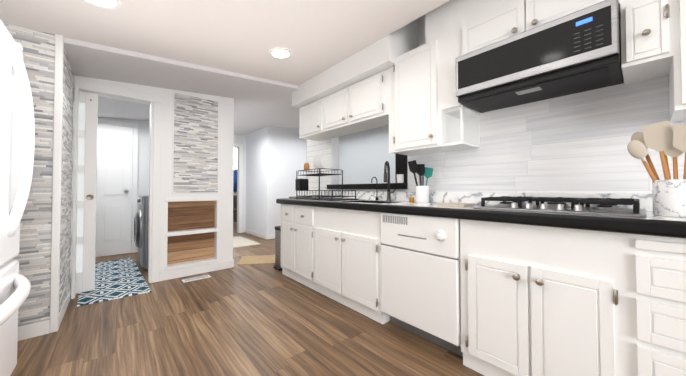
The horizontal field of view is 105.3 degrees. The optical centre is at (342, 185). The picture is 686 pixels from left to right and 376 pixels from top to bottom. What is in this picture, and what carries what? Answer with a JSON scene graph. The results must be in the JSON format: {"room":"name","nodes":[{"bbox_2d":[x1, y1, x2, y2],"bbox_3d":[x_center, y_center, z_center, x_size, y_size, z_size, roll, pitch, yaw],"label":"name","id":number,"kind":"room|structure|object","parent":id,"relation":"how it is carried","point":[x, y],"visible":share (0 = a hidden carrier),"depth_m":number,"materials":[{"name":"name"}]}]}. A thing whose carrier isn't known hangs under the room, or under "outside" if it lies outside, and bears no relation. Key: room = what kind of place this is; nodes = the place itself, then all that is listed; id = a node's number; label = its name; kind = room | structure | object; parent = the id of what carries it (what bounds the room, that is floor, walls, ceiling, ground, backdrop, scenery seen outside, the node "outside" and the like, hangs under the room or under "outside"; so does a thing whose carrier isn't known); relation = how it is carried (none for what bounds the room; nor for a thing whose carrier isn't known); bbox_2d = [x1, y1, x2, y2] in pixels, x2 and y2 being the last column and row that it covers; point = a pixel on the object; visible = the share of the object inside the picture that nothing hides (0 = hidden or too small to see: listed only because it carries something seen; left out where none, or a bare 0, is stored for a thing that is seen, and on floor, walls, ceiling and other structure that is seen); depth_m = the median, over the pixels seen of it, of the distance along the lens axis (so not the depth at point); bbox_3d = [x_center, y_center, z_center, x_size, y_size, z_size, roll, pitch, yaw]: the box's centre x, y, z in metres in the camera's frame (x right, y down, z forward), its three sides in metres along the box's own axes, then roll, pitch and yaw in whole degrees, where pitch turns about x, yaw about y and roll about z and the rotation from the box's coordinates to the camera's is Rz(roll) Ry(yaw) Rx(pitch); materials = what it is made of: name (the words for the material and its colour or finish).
{"room":"kitchen","nodes":[
{"label":"kitchen","id":0,"kind":"room"},
{"bbox_2d":[4,24,73,340],"bbox_3d":[-2.688,-0.291,1.885,0.981,2.700,0.776,1,-1,-41],"label":"wall","id":1,"kind":"structure","parent":0,"point":[42,257],"depth_m":1.87,"materials":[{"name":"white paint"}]},
{"bbox_2d":[99,118,149,256],"bbox_3d":[-3.712,-0.255,4.099,2.350,2.700,0.132,1,-1,-41],"label":"wall","id":2,"kind":"structure","parent":0,"point":[143,156],"depth_m":4.36,"materials":[{"name":"white paint"}]},
{"bbox_2d":[95,118,137,256],"bbox_3d":[-3.696,0.038,3.955,0.930,2.110,0.098,1,-1,-41],"label":"laundry door","id":3,"kind":"structure","parent":2,"relation":"in","point":[117,180],"depth_m":4.09,"materials":[{"name":"white paint"}]},
{"bbox_2d":[73,75,233,280],"bbox_3d":[-2.061,-0.272,3.037,1.514,2.700,0.164,1,-1,-41],"label":"wall","id":4,"kind":"structure","parent":0,"point":[196,185],"depth_m":3.19,"materials":[{"name":"white paint"}]},
{"bbox_2d":[70,90,97,294],"bbox_3d":[-2.785,0.060,2.393,0.770,1.975,0.044,1,-1,-41],"label":"sliding door","id":5,"kind":"structure","parent":4,"relation":"in","point":[86,194],"depth_m":2.59,"materials":[{"name":"white paint"}]},
{"bbox_2d":[71,79,160,298],"bbox_3d":[-2.350,0.033,2.759,0.684,2.080,0.195,1,-1,-41],"label":"door frame","id":6,"kind":"structure","parent":4,"relation":"attached to","point":[154,194],"depth_m":2.88,"materials":[{"name":"white paint"}]},
{"bbox_2d":[0,0,449,148],"bbox_3d":[-0.987,-1.344,3.239,5.700,0.801,12.200,1,-1,-41],"label":"ceiling","id":7,"kind":"structure","parent":0,"point":[314,37],"depth_m":2.12,"materials":[{"name":"white paint"}]},
{"bbox_2d":[83,0,120,9],"bbox_3d":[-1.465,-1.121,1.572,0.200,0.022,0.200,1,-1,-41],"label":"recessed light","id":8,"kind":"object","parent":7,"relation":"in","point":[110,4],"visible":1,"depth_m":1.62,"materials":[{"name":"white paint"}]},
{"bbox_2d":[269,48,291,58],"bbox_3d":[-0.572,-1.206,2.401,0.200,0.022,0.200,1,-1,-41],"label":"recessed light","id":9,"kind":"object","parent":7,"relation":"in","point":[280,53],"visible":1,"depth_m":2.39,"materials":[{"name":"white paint"}]},
{"bbox_2d":[234,134,245,232],"bbox_3d":[-2.817,-0.224,5.940,1.420,2.700,0.135,1,-1,-41],"label":"wall","id":10,"kind":"structure","parent":0,"point":[240,143],"depth_m":6.22,"materials":[{"name":"white paint"}]},
{"bbox_2d":[11,222,483,375],"bbox_3d":[-0.987,1.121,3.198,5.700,0.080,12.200,1,-1,-41],"label":"floor","id":11,"kind":"structure","parent":0,"point":[255,320],"depth_m":1.83,"materials":[{"name":"wood"}]},
{"bbox_2d":[0,19,34,375],"bbox_3d":[-1.780,0.132,0.849,0.966,1.820,0.920,1,-1,-41],"label":"refrigerator","id":12,"kind":"object","parent":11,"relation":"on","point":[17,126],"visible":1,"depth_m":1.30,"materials":[{"name":"white metal"}]},
{"bbox_2d":[77,258,151,306],"bbox_3d":[-2.713,1.072,3.085,0.590,0.012,1.740,1,-1,-41],"label":"rug","id":13,"kind":"object","parent":11,"relation":"on","point":[117,279],"visible":0.77,"depth_m":2.82,"materials":[{"name":"fabric"}]},
{"bbox_2d":[134,195,148,270],"bbox_3d":[-2.487,0.614,3.689,0.705,0.950,0.660,1,-1,-41],"label":"washer","id":14,"kind":"object","parent":11,"relation":"on","point":[141,219],"visible":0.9,"depth_m":3.28,"materials":[{"name":"grey metal"}]},
{"bbox_2d":[182,275,210,282],"bbox_3d":[-1.684,1.073,3.008,0.280,0.007,0.110,1,-1,-41],"label":"floor vent","id":15,"kind":"object","parent":11,"relation":"in","point":[196,278],"visible":1,"depth_m":3.00,"materials":[{"name":"white metal"}]},
{"bbox_2d":[233,195,236,221],"bbox_3d":[-3.055,0.720,7.399,0.820,0.860,0.640,1,-1,-41],"label":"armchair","id":16,"kind":"object","parent":11,"relation":"on","point":[234,208],"visible":0.04,"depth_m":7.50,"materials":[{"name":"grey fabric"}]},
{"bbox_2d":[233,236,259,247],"bbox_3d":[-2.097,1.106,5.116,0.550,0.012,1.050,1,-1,-41],"label":"rug","id":17,"kind":"object","parent":11,"relation":"on","point":[239,241],"visible":0.53,"depth_m":5.00,"materials":[{"name":"white fabric"}]},
{"bbox_2d":[237,255,274,264],"bbox_3d":[-1.236,1.084,3.803,0.548,0.012,0.459,0,-1,-9],"label":"rug","id":18,"kind":"object","parent":11,"relation":"on","point":[255,260],"visible":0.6,"depth_m":3.74,"materials":[{"name":"beige fabric"}]},
{"bbox_2d":[273,226,281,270],"bbox_3d":[-0.748,0.817,3.438,0.280,0.535,0.290,1,-1,-41],"label":"trash can","id":19,"kind":"object","parent":11,"relation":"on","point":[277,266],"visible":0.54,"depth_m":3.38,"materials":[{"name":"silver metal"}]},
{"bbox_2d":[281,204,308,286],"bbox_3d":[-0.276,0.648,3.085,0.638,0.862,0.777,1,-1,-41],"label":"base cabinet","id":20,"kind":"object","parent":11,"relation":"on","point":[294,218],"depth_m":2.91,"materials":[{"name":"white paint"}]},
{"bbox_2d":[276,191,685,237],"bbox_3d":[0.654,0.130,2.008,0.664,0.148,3.725,1,-1,-41],"label":"countertop","id":21,"kind":"structure","parent":20,"relation":"on","point":[651,224],"depth_m":1.47,"materials":[{"name":"stone"}]},
{"bbox_2d":[289,196,308,198],"bbox_3d":[-0.536,0.155,3.282,0.270,0.026,0.130,1,-1,-41],"label":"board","id":22,"kind":"object","parent":21,"relation":"on","point":[290,197],"visible":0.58,"depth_m":3.23,"materials":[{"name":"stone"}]},
{"bbox_2d":[295,154,358,200],"bbox_3d":[-0.207,-0.094,3.016,0.370,0.515,0.730,1,-1,-41],"label":"dish rack","id":23,"kind":"object","parent":21,"relation":"on","point":[321,162],"visible":1,"depth_m":3.01,"materials":[{"name":"black metal wire"}]},
{"bbox_2d":[342,200,398,203],"bbox_3d":[0.262,0.263,2.457,0.382,0.211,0.552,1,-1,-41],"label":"sink","id":24,"kind":"object","parent":21,"relation":"in","point":[367,201],"visible":0.02,"depth_m":2.65,"materials":[{"name":"black"}]},
{"bbox_2d":[371,177,378,199],"bbox_3d":[0.324,0.037,2.726,0.101,0.244,0.051,1,-1,-41],"label":"tap","id":25,"kind":"object","parent":21,"relation":"on","point":[376,198],"visible":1,"depth_m":2.74,"materials":[{"name":"black metal"}]},
{"bbox_2d":[383,161,395,200],"bbox_3d":[0.429,-0.040,2.551,0.187,0.392,0.122,1,-1,-41],"label":"faucet","id":26,"kind":"object","parent":21,"relation":"on","point":[386,172],"visible":1,"depth_m":2.60,"materials":[{"name":"grey metal"}]},
{"bbox_2d":[408,160,432,202],"bbox_3d":[0.680,-0.031,2.275,0.161,0.364,0.202,1,-1,-41],"label":"utensil crock","id":27,"kind":"object","parent":21,"relation":"on","point":[421,189],"visible":1,"depth_m":2.25,"materials":[{"name":"white ceramic"}]},
{"bbox_2d":[437,202,474,206],"bbox_3d":[0.785,0.137,1.867,0.200,0.016,0.240,1,-1,-41],"label":"cutting board","id":28,"kind":"object","parent":21,"relation":"on","point":[457,204],"visible":1,"depth_m":1.80,"materials":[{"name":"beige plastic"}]},
{"bbox_2d":[472,196,645,217],"bbox_3d":[1.170,0.104,1.457,0.490,0.068,0.675,1,-1,-41],"label":"cooktop","id":29,"kind":"object","parent":21,"relation":"in","point":[607,207],"visible":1,"depth_m":1.33,"materials":[{"name":"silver metal"}]},
{"bbox_2d":[627,121,685,216],"bbox_3d":[1.416,-0.070,1.148,0.150,0.405,0.223,1,-1,-41],"label":"utensil crock","id":30,"kind":"object","parent":21,"relation":"on","point":[663,139],"visible":1,"depth_m":1.12,"materials":[{"name":"white ceramic"}]},
{"bbox_2d":[309,206,390,323],"bbox_3d":[0.207,0.638,2.532,0.638,0.862,0.933,1,-1,-41],"label":"base cabinet","id":31,"kind":"object","parent":11,"relation":"on","point":[345,244],"depth_m":2.25,"materials":[{"name":"white paint"}]},
{"bbox_2d":[380,212,462,356],"bbox_3d":[0.702,0.629,1.942,0.669,0.862,0.591,1,-1,-41],"label":"dishwasher","id":32,"kind":"object","parent":11,"relation":"on","point":[420,278],"visible":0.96,"depth_m":1.70,"materials":[{"name":"white metal"}]},
{"bbox_2d":[460,219,620,375],"bbox_3d":[1.128,0.621,1.477,0.638,0.862,0.654,1,-1,-41],"label":"base cabinet","id":33,"kind":"object","parent":11,"relation":"on","point":[544,301],"depth_m":1.23,"materials":[{"name":"white paint"}]},
{"bbox_2d":[617,233,685,375],"bbox_3d":[1.616,0.612,0.918,0.638,0.862,0.830,1,-1,-41],"label":"base cabinet","id":34,"kind":"object","parent":11,"relation":"on","point":[651,270],"depth_m":0.97,"materials":[{"name":"white paint"}]},
{"bbox_2d":[245,127,266,238],"bbox_3d":[-1.912,-0.225,5.883,0.132,2.700,1.170,1,-1,-41],"label":"wall","id":35,"kind":"structure","parent":0,"point":[255,177],"depth_m":5.84,"materials":[{"name":"white paint"}]},
{"bbox_2d":[264,126,306,238],"bbox_3d":[-0.907,-0.222,6.056,1.850,2.700,0.132,1,-1,-41],"label":"wall","id":36,"kind":"structure","parent":0,"point":[285,154],"depth_m":5.59,"materials":[{"name":"white paint"}]},
{"bbox_2d":[339,125,395,183],"bbox_3d":[2.423,-0.265,3.496,0.200,2.700,8.130,1,-1,-41],"label":"wall","id":37,"kind":"structure","parent":0,"point":[365,156],"depth_m":5.57,"materials":[{"name":"grey paint"}]},
{"bbox_2d":[292,0,516,107],"bbox_3d":[0.736,-1.350,2.121,0.433,0.615,3.750,1,-1,-41],"label":"soffit","id":38,"kind":"object","parent":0,"point":[382,54],"depth_m":2.31,"materials":[{"name":"white paint"}]},
{"bbox_2d":[306,15,685,197],"bbox_3d":[1.575,-0.297,1.547,0.220,2.700,6.308,1,-1,-41],"label":"wall","id":39,"kind":"structure","parent":0,"point":[576,142],"depth_m":1.70,"materials":[{"name":"white tile"}]},
{"bbox_2d":[299,99,338,140],"bbox_3d":[-0.283,-0.817,3.342,0.344,0.400,0.528,1,-1,-41],"label":"upper cabinet","id":40,"kind":"object","parent":39,"relation":"attached to","point":[309,113],"depth_m":3.26,"materials":[{"name":"white paint"}]},
{"bbox_2d":[319,70,386,135],"bbox_3d":[0.206,-0.827,2.783,0.344,0.400,0.957,1,-1,-41],"label":"upper cabinet","id":41,"kind":"object","parent":39,"relation":"attached to","point":[360,106],"depth_m":2.66,"materials":[{"name":"white paint"}]},
{"bbox_2d":[396,174,403,182],"bbox_3d":[0.564,-0.063,2.580,0.072,0.085,0.072,1,-1,-41],"label":"electrical outlet","id":42,"kind":"object","parent":39,"relation":"on","point":[400,178],"visible":0.9,"depth_m":2.55,"materials":[{"name":"white plastic"}]},
{"bbox_2d":[383,35,462,155],"bbox_3d":[0.684,-0.697,2.233,0.344,0.818,0.497,1,-1,-41],"label":"upper cabinet","id":43,"kind":"object","parent":39,"relation":"attached to","point":[410,98],"depth_m":2.05,"materials":[{"name":"white paint"}]},
{"bbox_2d":[455,0,626,63],"bbox_3d":[1.194,-0.994,1.653,0.344,0.243,0.774,1,-1,-41],"label":"upper cabinet","id":44,"kind":"object","parent":39,"relation":"attached to","point":[519,16],"depth_m":1.58,"materials":[{"name":"white paint"}]},
{"bbox_2d":[456,0,622,112],"bbox_3d":[1.163,-0.711,1.613,0.421,0.301,0.756,1,-1,-41],"label":"microwave","id":45,"kind":"object","parent":44,"relation":"attached to","point":[575,52],"visible":1,"depth_m":1.43,"materials":[{"name":"brushed stainless steel"},{"name":"black glass"},{"name":"black plastic"}]},
{"bbox_2d":[663,0,685,121],"bbox_3d":[1.775,-0.727,0.982,0.344,0.798,0.684,1,-1,-41],"label":"upper cabinet","id":46,"kind":"object","parent":39,"relation":"attached to","point":[674,11],"depth_m":1.13,"materials":[{"name":"white paint"}]},
{"bbox_3d":[-3.116,-0.197,7.560,3.200,2.700,2.700,1,-1,-41],"label":"wall","id":47,"kind":"structure","parent":0,"visible":0},
{"bbox_2d":[233,149,236,169],"bbox_3d":[-3.607,-0.878,8.743,1.000,0.740,0.040,1,-1,-41],"label":"room window","id":48,"kind":"structure","parent":47,"relation":"in","point":[235,161],"depth_m":8.73,"materials":[{"name":"white"}]},
{"bbox_2d":[233,170,236,191],"bbox_3d":[-3.595,-0.134,8.641,0.895,0.710,0.100,1,-1,-41],"label":"curtain","id":49,"kind":"object","parent":47,"relation":"hanging from","point":[234,180],"visible":0.15,"depth_m":8.62,"materials":[{"name":"blue fabric"}]}
]}

